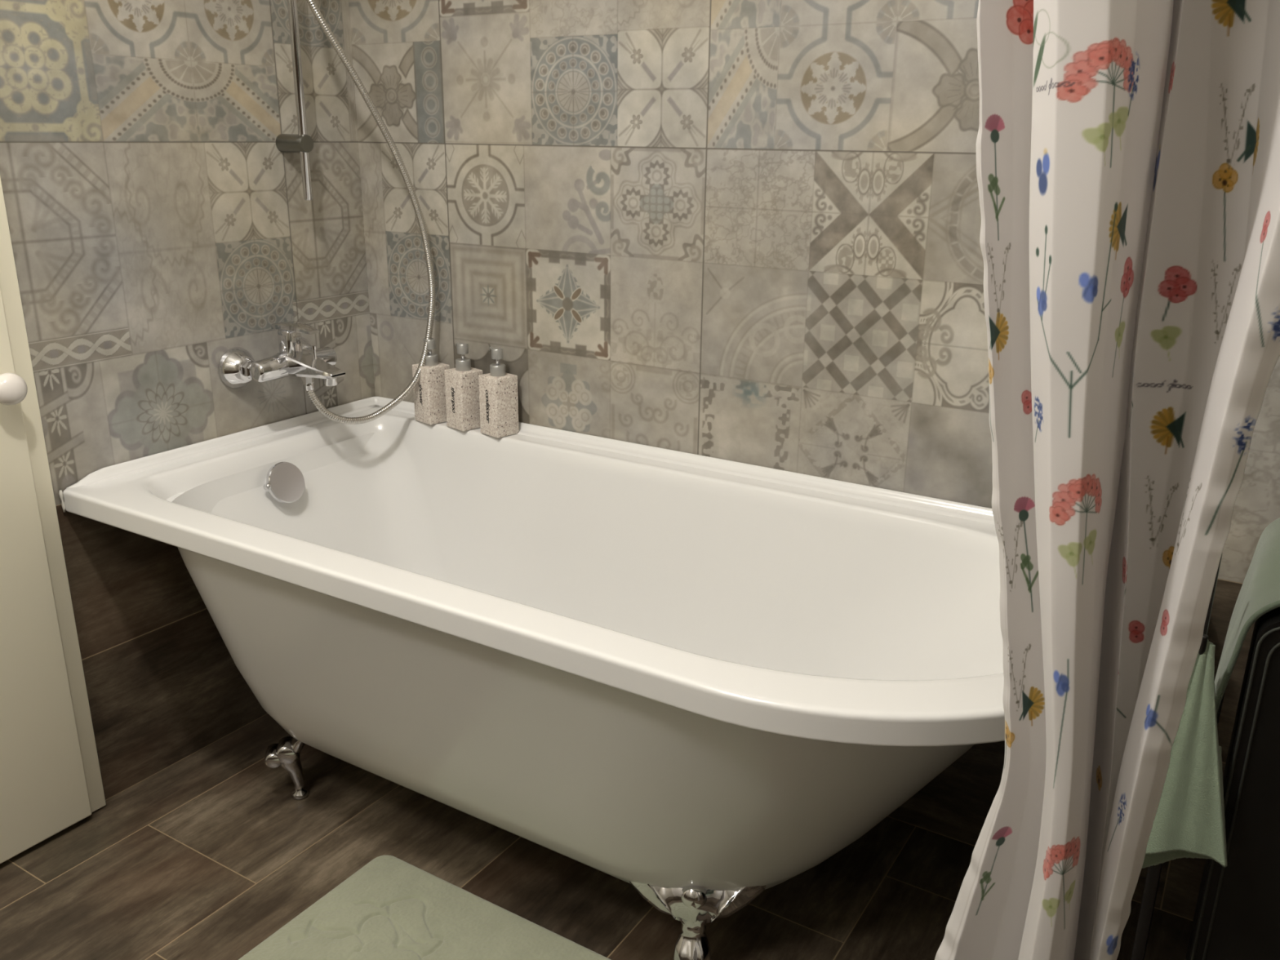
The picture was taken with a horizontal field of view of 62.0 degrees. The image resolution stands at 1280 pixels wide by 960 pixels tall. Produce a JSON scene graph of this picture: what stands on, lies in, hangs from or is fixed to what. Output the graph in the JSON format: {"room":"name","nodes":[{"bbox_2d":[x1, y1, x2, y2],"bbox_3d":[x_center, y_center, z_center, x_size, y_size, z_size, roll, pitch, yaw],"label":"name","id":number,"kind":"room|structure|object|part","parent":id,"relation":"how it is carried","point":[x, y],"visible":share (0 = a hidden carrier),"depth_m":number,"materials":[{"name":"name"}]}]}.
{"room":"bathroom","nodes":[
{"label":"bathroom","id":0,"kind":"room"},
{"bbox_2d":[0,0,375,800],"bbox_3d":[-1.286,-0.448,1.277,0.100,2.450,2.650,11,21,30],"label":"wall","id":1,"kind":"structure","parent":0,"point":[160,227],"depth_m":1.96,"materials":[{"name":"tile"}]},
{"bbox_2d":[218,321,345,388],"bbox_3d":[-0.665,-0.243,2.092,0.207,0.128,0.230,11,21,30],"label":"mixer","id":2,"kind":"object","parent":1,"relation":"attached to","point":[296,357],"visible":1,"depth_m":2.06,"materials":[{"name":"silver metal"}]},
{"bbox_3d":[-0.688,-0.271,2.096,0.036,0.056,0.036,11,21,30],"label":"lever","id":3,"kind":"part","parent":2,"relation":"part of","materials":[{"name":"silver metal"}]},
{"bbox_3d":[-0.637,-0.223,2.078,0.138,0.044,0.060,11,21,30],"label":"spout","id":4,"kind":"part","parent":2,"relation":"part of","materials":[{"name":"silver metal"}]},
{"bbox_3d":[-0.638,-0.250,2.089,0.012,0.029,0.012,11,21,30],"label":"diverter knob","id":5,"kind":"part","parent":2,"relation":"part of","materials":[{"name":"silver metal"}]},
{"bbox_2d":[303,0,435,424],"bbox_3d":[-0.542,-0.559,2.069,0.291,0.908,0.074,-11,21,-31],"label":"shower hose","id":6,"kind":"object","parent":2,"relation":"attached to","point":[309,388],"visible":1,"depth_m":2.13,"materials":[{"name":"silver metal"}]},
{"bbox_2d":[275,0,313,199],"bbox_3d":[-0.653,-0.909,1.983,0.110,0.751,0.036,11,21,30],"label":"shower rail","id":7,"kind":"object","parent":1,"relation":"attached to","point":[302,143],"visible":1,"depth_m":2.05,"materials":[{"name":"silver metal"}]},
{"bbox_3d":[-0.648,-0.908,1.981,0.017,0.751,0.017,11,21,30],"label":"rail","id":8,"kind":"part","parent":7,"relation":"part of","materials":[{"name":"silver metal"}]},
{"bbox_3d":[-0.048,-1.066,0.746,2.318,0.060,0.060,11,21,30],"label":"curtain rod","id":9,"kind":"object","parent":1,"relation":"attached to","visible":0},
{"bbox_2d":[934,0,1279,959],"bbox_3d":[0.374,-0.054,0.796,0.338,1.912,0.157,11,21,30],"label":"shower curtain","id":10,"kind":"object","parent":9,"relation":"hanging from","point":[1128,151],"visible":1,"depth_m":0.81,"materials":[{"name":"white fabric"}]},
{"bbox_2d":[0,713,1192,959],"bbox_3d":[-0.300,0.985,1.024,2.520,0.100,2.750,11,21,30],"label":"floor","id":11,"kind":"structure","parent":0,"point":[207,856],"depth_m":1.81,"materials":[{"name":"wood"}]},
{"bbox_2d":[0,177,106,863],"bbox_3d":[-1.118,-0.288,1.431,0.085,2.046,0.575,11,21,30],"label":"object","id":12,"kind":"object","parent":11,"relation":"on","point":[51,780],"visible":1,"depth_m":1.80,"materials":[{"name":"beige paint"}]},
{"bbox_3d":[-0.988,-0.143,1.664,0.048,0.051,0.051,11,21,30],"label":"door knob","id":13,"kind":"part","parent":12,"relation":"part of","materials":[{"name":"white ceramic"}]},
{"bbox_2d":[238,855,611,959],"bbox_3d":[-0.242,0.783,1.464,0.800,0.013,0.501,11,21,30],"label":"bath mat","id":14,"kind":"object","parent":11,"relation":"on","point":[391,908],"visible":1,"depth_m":1.68,"materials":[{"name":"green fabric"}]},
{"bbox_2d":[58,396,1004,959],"bbox_3d":[-0.091,0.350,1.799,1.679,0.636,0.748,11,21,30],"label":"bathtub","id":15,"kind":"object","parent":11,"relation":"on","point":[693,682],"visible":0.91,"depth_m":1.70,"materials":[{"name":"white ceramic"}]},
{"bbox_2d":[412,337,449,425],"bbox_3d":[-0.449,-0.213,2.264,0.077,0.176,0.057,17,24,41],"label":"soap dispenser","id":16,"kind":"object","parent":15,"relation":"on","point":[429,392],"visible":0.91,"depth_m":2.24,"materials":[{"name":"stone"}]},
{"bbox_2d":[444,342,482,431],"bbox_3d":[-0.372,-0.198,2.219,0.077,0.176,0.057,17,24,41],"label":"soap dispenser","id":17,"kind":"object","parent":15,"relation":"on","point":[461,382],"visible":1,"depth_m":2.20,"materials":[{"name":"stone"}]},
{"bbox_2d":[478,346,519,438],"bbox_3d":[-0.295,-0.182,2.173,0.077,0.176,0.057,17,24,41],"label":"soap dispenser","id":18,"kind":"object","parent":15,"relation":"on","point":[498,388],"visible":1,"depth_m":2.15,"materials":[{"name":"stone"}]},
{"bbox_3d":[-0.287,-0.240,2.147,0.007,0.018,0.007,17,24,41],"label":"pump stem","id":19,"kind":"part","parent":18,"relation":"part of","materials":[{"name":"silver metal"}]},
{"bbox_2d":[1130,554,1222,959],"bbox_3d":[0.631,0.438,1.311,0.040,0.785,0.300,11,21,30],"label":"towel stand","id":20,"kind":"object","parent":11,"relation":"on","point":[1153,873],"visible":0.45,"depth_m":1.27,"materials":[{"name":"black metal"}]},
{"bbox_2d":[1142,639,1227,868],"bbox_3d":[0.580,0.326,1.158,0.131,0.320,0.061,7,19,20],"label":"hand towel","id":21,"kind":"object","parent":20,"relation":"hanging from","point":[1189,821],"visible":0.54,"depth_m":1.14,"materials":[{"name":"green fabric"}]},
{"bbox_2d":[1185,606,1279,959],"bbox_3d":[0.916,0.480,1.259,0.425,0.742,0.384,11,21,30],"label":"laundry hamper","id":22,"kind":"object","parent":11,"relation":"on","point":[1237,917],"visible":0.94,"depth_m":1.16,"materials":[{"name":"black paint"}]},
{"bbox_2d":[1214,517,1279,724],"bbox_3d":[0.866,0.238,1.205,0.382,0.291,0.331,11,21,30],"label":"bath towel","id":23,"kind":"object","parent":22,"relation":"on","point":[1259,594],"visible":0.72,"depth_m":1.20,"materials":[{"name":"green fabric"}]},
{"bbox_2d":[348,0,1279,920],"bbox_3d":[0.415,-0.567,1.702,2.320,2.450,0.100,11,21,30],"label":"wall","id":24,"kind":"structure","parent":0,"point":[742,231],"depth_m":1.87,"materials":[{"name":"tile"}]}
]}

